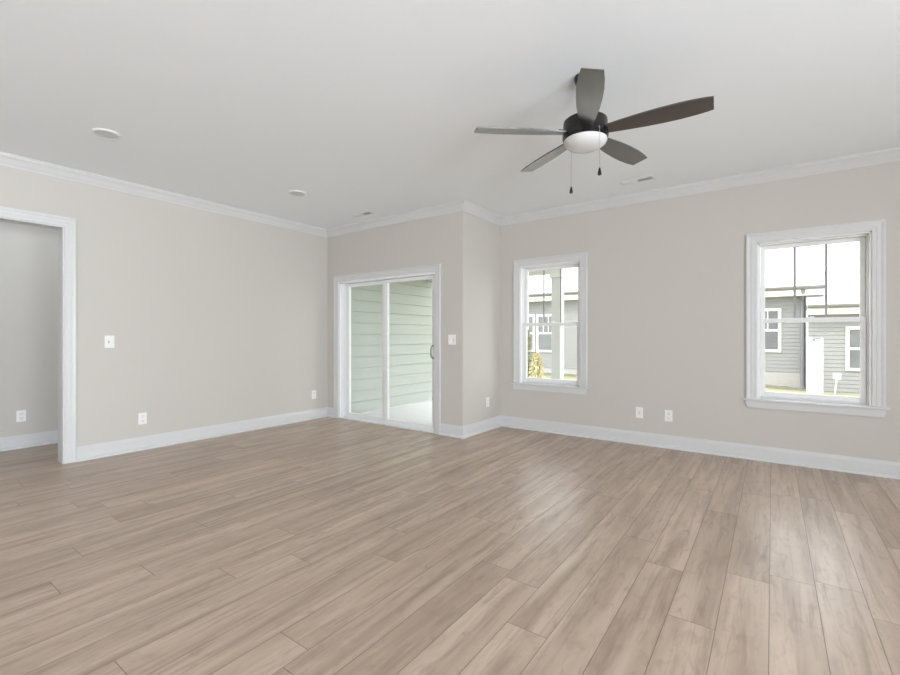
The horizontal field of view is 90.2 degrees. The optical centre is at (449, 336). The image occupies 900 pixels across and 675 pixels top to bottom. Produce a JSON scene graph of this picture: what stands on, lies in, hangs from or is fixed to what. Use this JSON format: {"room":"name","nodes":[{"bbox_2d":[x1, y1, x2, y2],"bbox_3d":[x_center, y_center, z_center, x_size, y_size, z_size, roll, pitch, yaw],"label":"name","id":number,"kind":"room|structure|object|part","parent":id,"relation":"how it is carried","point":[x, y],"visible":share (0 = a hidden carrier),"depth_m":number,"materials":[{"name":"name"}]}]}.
{"room":"empty living room","nodes":[
{"label":"empty living room","id":0,"kind":"room"},
{"bbox_2d":[0,221,57,437],"bbox_3d":[-4.883,-0.195,4.993,0.100,2.890,4.800,0,0,36],"label":"wall","id":1,"kind":"structure","parent":0,"point":[28,254],"depth_m":5.07,"materials":[{"name":"beige paint"}]},
{"bbox_2d":[16,410,25,421],"bbox_3d":[-4.799,0.894,5.016,0.009,0.125,0.080,0,0,36],"label":"wall outlet","id":2,"kind":"object","parent":1,"relation":"attached to","point":[20,415],"visible":1,"depth_m":5.01,"materials":[{"name":"white plastic"}]},
{"bbox_2d":[0,430,57,450],"bbox_3d":[-4.828,1.178,4.953,0.037,0.144,4.800,0,0,36],"label":"baseboard","id":3,"kind":"structure","parent":1,"relation":"attached to","point":[49,437],"depth_m":5.06,"materials":[{"name":"white wood"}]},
{"bbox_2d":[0,165,326,446],"bbox_3d":[-4.716,-0.195,3.227,0.145,2.890,9.728,0,0,36],"label":"wall","id":4,"kind":"structure","parent":0,"point":[213,318],"depth_m":5.26,"materials":[{"name":"beige paint"}]},
{"bbox_2d":[0,206,76,463],"bbox_3d":[-4.153,0.041,4.009,0.189,2.419,1.244,0,0,36],"label":"door frame","id":5,"kind":"structure","parent":4,"relation":"in","point":[66,227],"depth_m":4.42,"materials":[{"name":"white wood"}]},
{"bbox_3d":[-4.085,-1.122,3.960,0.022,0.094,1.244,0,0,36],"label":"head casing","id":6,"kind":"part","parent":5,"relation":"part of","materials":[{"name":"white wood"}]},
{"bbox_3d":[-3.749,0.041,4.427,0.022,2.419,0.094,0,0,36],"label":"casing","id":7,"kind":"part","parent":5,"relation":"part of","materials":[{"name":"white wood"}]},
{"bbox_2d":[105,336,113,347],"bbox_3d":[-3.560,0.058,4.690,0.022,0.128,0.086,0,0,36],"label":"light switch","id":8,"kind":"object","parent":4,"relation":"attached to","point":[109,340],"visible":1,"depth_m":4.69,"materials":[{"name":"white plastic"}]},
{"bbox_2d":[138,412,146,424],"bbox_3d":[-3.388,0.908,4.940,0.009,0.125,0.080,0,0,36],"label":"wall outlet","id":9,"kind":"object","parent":4,"relation":"attached to","point":[142,417],"visible":1,"depth_m":4.93,"materials":[{"name":"white plastic"}]},
{"bbox_2d":[0,151,326,236],"bbox_3d":[-4.675,-1.590,3.092,0.078,0.100,9.558,0,0,36],"label":"crown molding","id":10,"kind":"structure","parent":4,"relation":"attached to","point":[6,159],"depth_m":4.90,"materials":[{"name":"white wood"}]},
{"bbox_2d":[77,407,326,461],"bbox_3d":[-2.808,1.178,5.722,0.037,0.144,3.108,0,0,36],"label":"baseboard","id":11,"kind":"structure","parent":4,"relation":"attached to","point":[94,451],"depth_m":5.32,"materials":[{"name":"white wood"}]},
{"bbox_2d":[312,390,315,398],"bbox_3d":[-2.059,0.885,6.786,0.009,0.125,0.080,0,0,36],"label":"wall outlet","id":12,"kind":"object","parent":4,"relation":"attached to","point":[314,391],"visible":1,"depth_m":6.79,"materials":[{"name":"white plastic"}]},
{"bbox_2d":[327,213,450,423],"bbox_3d":[-0.899,-0.195,6.368,2.381,2.890,0.170,0,0,36],"label":"wall","id":13,"kind":"structure","parent":0,"point":[426,241],"depth_m":6.13,"materials":[{"name":"beige paint"}]},
{"bbox_2d":[327,407,333,417],"bbox_3d":[-1.857,1.178,6.929,0.170,0.144,0.037,0,0,36],"label":"baseboard","id":14,"kind":"structure","parent":13,"relation":"attached to","point":[330,411],"depth_m":6.93,"materials":[{"name":"white wood"}]},
{"bbox_2d":[334,264,440,433],"bbox_3d":[-0.898,0.165,6.366,2.046,2.170,0.212,0,0,36],"label":"door","id":15,"kind":"structure","parent":13,"relation":"in","point":[343,284],"depth_m":6.35,"materials":[{"name":"white plastic"}]},
{"bbox_3d":[-1.747,0.165,6.860,0.090,2.170,0.022,0,0,36],"label":"casing","id":16,"kind":"part","parent":15,"relation":"part of","materials":[{"name":"white wood"}]},
{"bbox_3d":[-1.247,0.214,6.666,0.872,2.023,0.040,0,0,36],"label":"fixed panel","id":17,"kind":"part","parent":15,"relation":"part of","materials":[{"name":"clear glass"}]},
{"bbox_3d":[-0.954,-0.875,6.288,2.046,0.090,0.022,0,0,36],"label":"head casing","id":18,"kind":"part","parent":15,"relation":"part of","materials":[{"name":"white wood"}]},
{"bbox_3d":[-0.547,0.214,6.103,0.953,2.023,0.040,0,0,36],"label":"sliding panel","id":19,"kind":"part","parent":15,"relation":"part of","materials":[{"name":"clear glass"}]},
{"bbox_3d":[-0.160,0.165,5.718,0.090,2.170,0.022,0,0,36],"label":"casing","id":20,"kind":"part","parent":15,"relation":"part of","materials":[{"name":"white wood"}]},
{"bbox_2d":[327,200,463,236],"bbox_3d":[-0.871,-1.590,6.195,2.629,0.100,0.078,0,0,36],"label":"crown molding","id":21,"kind":"structure","parent":13,"relation":"attached to","point":[457,206],"depth_m":6.05,"materials":[{"name":"white wood"}]},
{"bbox_2d":[439,423,462,438],"bbox_3d":[0.023,1.178,5.576,0.373,0.144,0.037,0,0,36],"label":"baseboard","id":22,"kind":"structure","parent":13,"relation":"attached to","point":[456,431],"depth_m":5.58,"materials":[{"name":"white wood"}]},
{"bbox_2d":[448,335,455,344],"bbox_3d":[0.020,0.045,5.588,0.116,0.128,0.022,0,0,36],"label":"light switch","id":23,"kind":"object","parent":13,"relation":"attached to","point":[451,338],"visible":1,"depth_m":5.59,"materials":[{"name":"white plastic"}]},
{"bbox_2d":[351,280,431,412],"bbox_3d":[-1.109,-0.037,8.270,0.158,2.665,2.670,0,0,36],"label":"wall","id":24,"kind":"structure","parent":0,"point":[410,302],"depth_m":8.24,"materials":[{"name":"green"}]},
{"bbox_2d":[0,417,899,674],"bbox_3d":[-0.741,1.310,0.880,11.630,0.120,10.763,0,0,36],"label":"floor","id":25,"kind":"structure","parent":0,"point":[325,545],"depth_m":2.48,"materials":[{"name":"brown wood"}]},
{"bbox_2d":[0,0,899,228],"bbox_3d":[-0.741,-1.715,0.880,11.630,0.150,10.763,0,0,36],"label":"ceiling","id":26,"kind":"structure","parent":0,"point":[354,106],"depth_m":3.00,"materials":[{"name":"white paint"}]},
{"bbox_2d":[91,128,121,139],"bbox_3d":[-2.776,-1.633,3.624,0.196,0.014,0.196,0,0,36],"label":"recessed light","id":27,"kind":"object","parent":26,"relation":"in","point":[101,132],"visible":1,"depth_m":3.60,"materials":[{"name":"white plastic"}]},
{"bbox_2d":[288,190,305,195],"bbox_3d":[-1.745,-1.633,5.125,0.196,0.014,0.196,0,0,36],"label":"recessed light","id":28,"kind":"object","parent":26,"relation":"in","point":[292,192],"visible":1,"depth_m":5.11,"materials":[{"name":"white plastic"}]},
{"bbox_2d":[352,211,373,216],"bbox_3d":[-1.167,-1.635,6.014,0.330,0.009,0.110,0,0,36],"label":"ceiling vent","id":29,"kind":"object","parent":26,"relation":"in","point":[367,212],"visible":1,"depth_m":6.02,"materials":[{"name":"white metal"}]},
{"bbox_2d":[474,68,713,193],"bbox_3d":[0.896,-1.294,2.822,1.328,0.692,1.368,0,0,36],"label":"ceiling fan","id":30,"kind":"object","parent":26,"relation":"hanging from","point":[587,130],"visible":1,"depth_m":2.71,"materials":[{"name":"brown wood"}]},
{"bbox_3d":[0.446,-1.284,2.810,0.586,0.038,0.141,0,0,-4],"label":"blade","id":31,"kind":"part","parent":30,"relation":"part of","materials":[{"name":"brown wood"}]},
{"bbox_3d":[0.703,-1.284,3.220,0.141,0.038,0.586,0,0,-22],"label":"blade","id":32,"kind":"part","parent":30,"relation":"part of","materials":[{"name":"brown wood"}]},
{"bbox_3d":[0.856,-1.212,2.838,0.266,0.065,0.266,0,0,36],"label":"lamp shade","id":33,"kind":"part","parent":30,"relation":"part of","materials":[{"name":"white glass"}]},
{"bbox_3d":[0.756,-1.284,2.440,0.141,0.038,0.586,0,0,14],"label":"blade","id":34,"kind":"part","parent":30,"relation":"part of","materials":[{"name":"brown wood"}]},
{"bbox_3d":[0.902,-1.137,2.702,0.004,0.260,0.004,0,0,36],"label":"pull chain","id":35,"kind":"part","parent":30,"relation":"part of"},
{"bbox_3d":[1.172,-1.284,3.102,0.586,0.038,0.141,0,0,-40],"label":"blade","id":36,"kind":"part","parent":30,"relation":"part of","materials":[{"name":"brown wood"}]},
{"bbox_3d":[1.204,-1.284,2.620,0.586,0.038,0.141,0,0,32],"label":"blade","id":37,"kind":"part","parent":30,"relation":"part of","materials":[{"name":"brown wood"}]},
{"bbox_2d":[620,176,654,184],"bbox_3d":[1.969,-1.635,4.713,0.330,0.009,0.110,0,0,36],"label":"ceiling vent","id":38,"kind":"object","parent":26,"relation":"in","point":[648,177],"visible":1,"depth_m":4.70,"materials":[{"name":"white metal"}]},
{"bbox_2d":[451,211,499,425],"bbox_3d":[0.409,-0.195,6.002,0.170,2.890,1.105,0,0,36],"label":"wall","id":39,"kind":"structure","parent":0,"point":[475,241],"depth_m":5.74,"materials":[{"name":"beige paint"}]},
{"bbox_2d":[463,415,500,438],"bbox_3d":[0.433,1.178,5.858,0.037,0.144,0.972,0,0,36],"label":"baseboard","id":40,"kind":"structure","parent":39,"relation":"attached to","point":[469,430],"depth_m":5.82,"materials":[{"name":"white wood"}]},
{"bbox_2d":[463,200,501,225],"bbox_3d":[0.437,-1.590,5.829,0.078,0.100,1.013,0,0,36],"label":"crown molding","id":41,"kind":"structure","parent":39,"relation":"attached to","point":[468,207],"depth_m":5.79,"materials":[{"name":"white wood"}]},
{"bbox_2d":[500,161,899,461],"bbox_3d":[3.872,-0.195,4.086,7.689,2.890,0.170,0,0,36],"label":"wall","id":42,"kind":"structure","parent":0,"point":[667,277],"depth_m":4.89,"materials":[{"name":"beige paint"}]},
{"bbox_2d":[511,252,588,394],"bbox_3d":[1.319,-0.159,5.883,1.064,1.761,0.195,0,0,36],"label":"window","id":43,"kind":"structure","parent":42,"relation":"in","point":[521,267],"depth_m":5.88,"materials":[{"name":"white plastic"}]},
{"bbox_3d":[0.905,-0.204,6.103,0.094,1.669,0.022,0,0,36],"label":"casing","id":44,"kind":"part","parent":43,"relation":"part of","materials":[{"name":"white wood"}]},
{"bbox_3d":[1.282,-0.992,5.832,1.022,0.094,0.022,0,0,36],"label":"head casing","id":45,"kind":"part","parent":43,"relation":"part of","materials":[{"name":"white wood"}]},
{"bbox_3d":[1.331,-0.147,5.901,0.834,1.595,0.152,0,0,36],"label":"frame","id":46,"kind":"part","parent":43,"relation":"part of","materials":[{"name":"white plastic"}]},
{"bbox_3d":[1.336,0.217,5.906,0.782,0.790,0.034,0,0,36],"label":"sash","id":47,"kind":"part","parent":43,"relation":"part of","materials":[{"name":"white plastic"}]},
{"bbox_3d":[1.357,-0.527,5.936,0.782,0.785,0.032,0,0,36],"label":"sash","id":48,"kind":"part","parent":43,"relation":"part of","materials":[{"name":"white plastic"}]},
{"bbox_3d":[1.659,-0.204,5.561,0.094,1.669,0.022,0,0,36],"label":"casing","id":49,"kind":"part","parent":43,"relation":"part of","materials":[{"name":"white wood"}]},
{"bbox_2d":[636,407,642,417],"bbox_3d":[2.190,0.884,5.182,0.080,0.125,0.016,0,0,36],"label":"cable plate","id":50,"kind":"object","parent":42,"relation":"attached to","point":[639,410],"visible":1,"depth_m":5.18,"materials":[{"name":"white plastic"}]},
{"bbox_2d":[665,410,672,421],"bbox_3d":[2.442,0.890,5.005,0.080,0.125,0.009,0,0,36],"label":"wall outlet","id":51,"kind":"object","parent":42,"relation":"attached to","point":[668,413],"visible":1,"depth_m":5.00,"materials":[{"name":"white plastic"}]},
{"bbox_2d":[500,415,899,479],"bbox_3d":[3.811,1.178,4.002,7.689,0.144,0.037,0,0,36],"label":"baseboard","id":52,"kind":"structure","parent":42,"relation":"attached to","point":[848,464],"depth_m":4.69,"materials":[{"name":"white wood"}]},
{"bbox_2d":[500,146,899,225],"bbox_3d":[3.799,-1.590,3.986,7.689,0.100,0.078,0,0,36],"label":"crown molding","id":53,"kind":"structure","parent":42,"relation":"attached to","point":[890,154],"depth_m":4.67,"materials":[{"name":"white wood"}]},
{"bbox_2d":[743,219,889,417],"bbox_3d":[3.482,-0.159,4.327,1.081,1.761,0.195,0,0,36],"label":"window","id":54,"kind":"structure","parent":42,"relation":"in","point":[870,235],"depth_m":4.21,"materials":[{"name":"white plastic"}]},
{"bbox_3d":[3.061,-0.204,4.551,0.094,1.669,0.022,0,0,36],"label":"casing","id":55,"kind":"part","parent":54,"relation":"part of","materials":[{"name":"white wood"}]},
{"bbox_3d":[3.520,-0.527,4.380,0.799,0.785,0.032,0,0,36],"label":"sash","id":56,"kind":"part","parent":54,"relation":"part of","materials":[{"name":"clear glass"}]},
{"bbox_3d":[3.498,0.217,4.350,0.799,0.790,0.034,0,0,36],"label":"sash","id":57,"kind":"part","parent":54,"relation":"part of","materials":[{"name":"clear glass"}]},
{"bbox_3d":[3.494,-0.147,4.344,0.851,1.595,0.152,0,0,36],"label":"frame","id":58,"kind":"part","parent":54,"relation":"part of","materials":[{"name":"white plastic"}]},
{"bbox_3d":[3.445,-0.992,4.275,1.039,0.094,0.022,0,0,36],"label":"head casing","id":59,"kind":"part","parent":54,"relation":"part of","materials":[{"name":"white wood"}]},
{"bbox_3d":[3.828,-0.204,3.999,0.094,1.669,0.022,0,0,36],"label":"casing","id":60,"kind":"part","parent":54,"relation":"part of","materials":[{"name":"white wood"}]},
{"label":"outside","id":61,"kind":"structure","parent":0,"visible":0},
{"bbox_2d":[528,374,859,396],"bbox_3d":[10.680,1.645,21.688,60.000,0.190,36.317,0,0,36],"label":"ground","id":62,"kind":"structure","parent":61,"point":[545,376],"depth_m":13.54,"materials":[{"name":"green plant"}]},
{"bbox_2d":[360,400,431,424],"bbox_3d":[0.048,1.448,7.437,3.010,0.304,2.672,0,0,36],"label":"porch slab","id":63,"kind":"object","parent":62,"relation":"on","point":[418,412],"visible":0.12,"depth_m":7.75,"materials":[{"name":"concrete"}]},
{"bbox_2d":[549,272,565,378],"bbox_3d":[1.812,0.130,7.542,0.210,2.380,0.210,0,0,36],"label":"porch post","id":64,"kind":"object","parent":63,"relation":"on","point":[557,332],"visible":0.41,"depth_m":7.48,"materials":[{"name":"paint"}]},
{"bbox_2d":[427,269,565,283],"bbox_3d":[0.751,-1.215,8.306,2.845,0.310,0.200,0,0,36],"label":"beam","id":65,"kind":"structure","parent":64,"relation":"on","point":[534,273],"depth_m":7.64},
{"bbox_2d":[527,330,533,376],"bbox_3d":[2.502,0.675,14.462,0.462,1.812,0.421,0,0,36],"label":"shrub","id":66,"kind":"object","parent":62,"relation":"on","point":[529,353],"visible":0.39,"depth_m":14.42,"materials":[{"name":"green plant"}]},
{"bbox_2d":[529,352,543,377],"bbox_3d":[2.735,1.037,14.037,0.542,1.089,0.522,0,0,-11],"label":"shrub","id":67,"kind":"object","parent":62,"relation":"on","point":[535,359],"visible":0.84,"depth_m":14.01,"materials":[{"name":"yellow plant"}]},
{"bbox_2d":[527,267,577,373],"bbox_3d":[4.739,-1.035,22.635,8.950,5.770,8.920,0,0,36],"label":"house","id":68,"kind":"structure","parent":62,"relation":"on","point":[540,337],"depth_m":18.28,"materials":[{"name":"grey"}]},
{"bbox_3d":[3.194,-0.482,18.853,0.660,0.655,0.010,0,0,36],"label":"pane","id":69,"kind":"part","parent":68,"relation":"part of","materials":[{"name":"grey glass"}]},
{"bbox_3d":[3.194,0.242,18.853,0.660,0.655,0.010,0,0,36],"label":"pane","id":70,"kind":"part","parent":68,"relation":"part of","materials":[{"name":"white glass"}]},
{"bbox_3d":[3.925,-0.482,18.327,0.660,0.655,0.010,0,0,36],"label":"pane","id":71,"kind":"part","parent":68,"relation":"part of","materials":[{"name":"grey glass"}]},
{"bbox_3d":[3.925,0.242,18.327,0.660,0.655,0.010,0,0,36],"label":"pane","id":72,"kind":"part","parent":68,"relation":"part of","materials":[{"name":"grey glass"}]},
{"bbox_2d":[531,372,576,376],"bbox_3d":[2.850,1.516,18.768,6.700,0.080,0.615,0,0,36],"label":"mulch bed","id":73,"kind":"object","parent":62,"relation":"on","point":[570,375],"visible":0.1,"depth_m":17.49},
{"bbox_2d":[765,384,805,390],"bbox_3d":[9.846,1.607,15.085,3.360,0.246,1.020,0,0,36],"label":"mulch bed","id":74,"kind":"object","parent":62,"relation":"on","point":[766,386],"visible":0.3,"depth_m":14.28,"materials":[{"name":"beige soil"}]},
{"bbox_2d":[765,246,859,393],"bbox_3d":[14.292,-0.825,16.992,9.250,5.950,9.520,0,0,36],"label":"house","id":75,"kind":"structure","parent":62,"relation":"on","point":[785,343],"depth_m":14.53,"materials":[{"name":"grey"}]},
{"bbox_3d":[10.569,-0.535,15.147,0.840,0.610,0.010,0,0,36],"label":"pane","id":76,"kind":"part","parent":75,"relation":"part of","materials":[{"name":"grey glass"}]},
{"bbox_3d":[10.569,0.145,15.147,0.840,0.610,0.010,0,0,36],"label":"pane","id":77,"kind":"part","parent":75,"relation":"part of","materials":[{"name":"grey glass"}]},
{"bbox_3d":[12.264,0.070,13.188,0.760,0.540,0.010,0,0,36],"label":"pane","id":78,"kind":"part","parent":75,"relation":"part of","materials":[{"name":"grey glass"}]},
{"bbox_3d":[12.264,0.680,13.188,0.760,0.540,0.010,0,0,36],"label":"pane","id":79,"kind":"part","parent":75,"relation":"part of","materials":[{"name":"grey glass"}]},
{"bbox_2d":[807,337,822,394],"bbox_3d":[9.898,0.844,12.167,0.357,1.630,0.139,0,0,36],"label":"vinyl fence","id":80,"kind":"object","parent":62,"relation":"on","point":[814,349],"visible":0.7,"depth_m":12.15,"materials":[{"name":"white plastic"}]},
{"bbox_3d":[9.810,0.861,12.231,0.115,1.595,0.115,0,0,36],"label":"fence post","id":81,"kind":"part","parent":80,"relation":"part of","materials":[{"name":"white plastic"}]},
{"bbox_3d":[9.931,1.464,12.143,0.185,0.090,0.055,0,0,36],"label":"fence rail","id":82,"kind":"part","parent":80,"relation":"part of","materials":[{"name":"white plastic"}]},
{"bbox_3d":[10.026,0.854,12.078,0.045,1.610,0.080,0,0,36],"label":"fence post","id":83,"kind":"part","parent":80,"relation":"part of","materials":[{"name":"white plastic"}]},
{"bbox_2d":[833,373,840,394],"bbox_3d":[11.151,1.386,12.914,0.175,0.640,0.030,0,0,36],"label":"sign","id":84,"kind":"object","parent":62,"relation":"on","point":[836,376],"visible":0.92,"depth_m":12.91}
]}

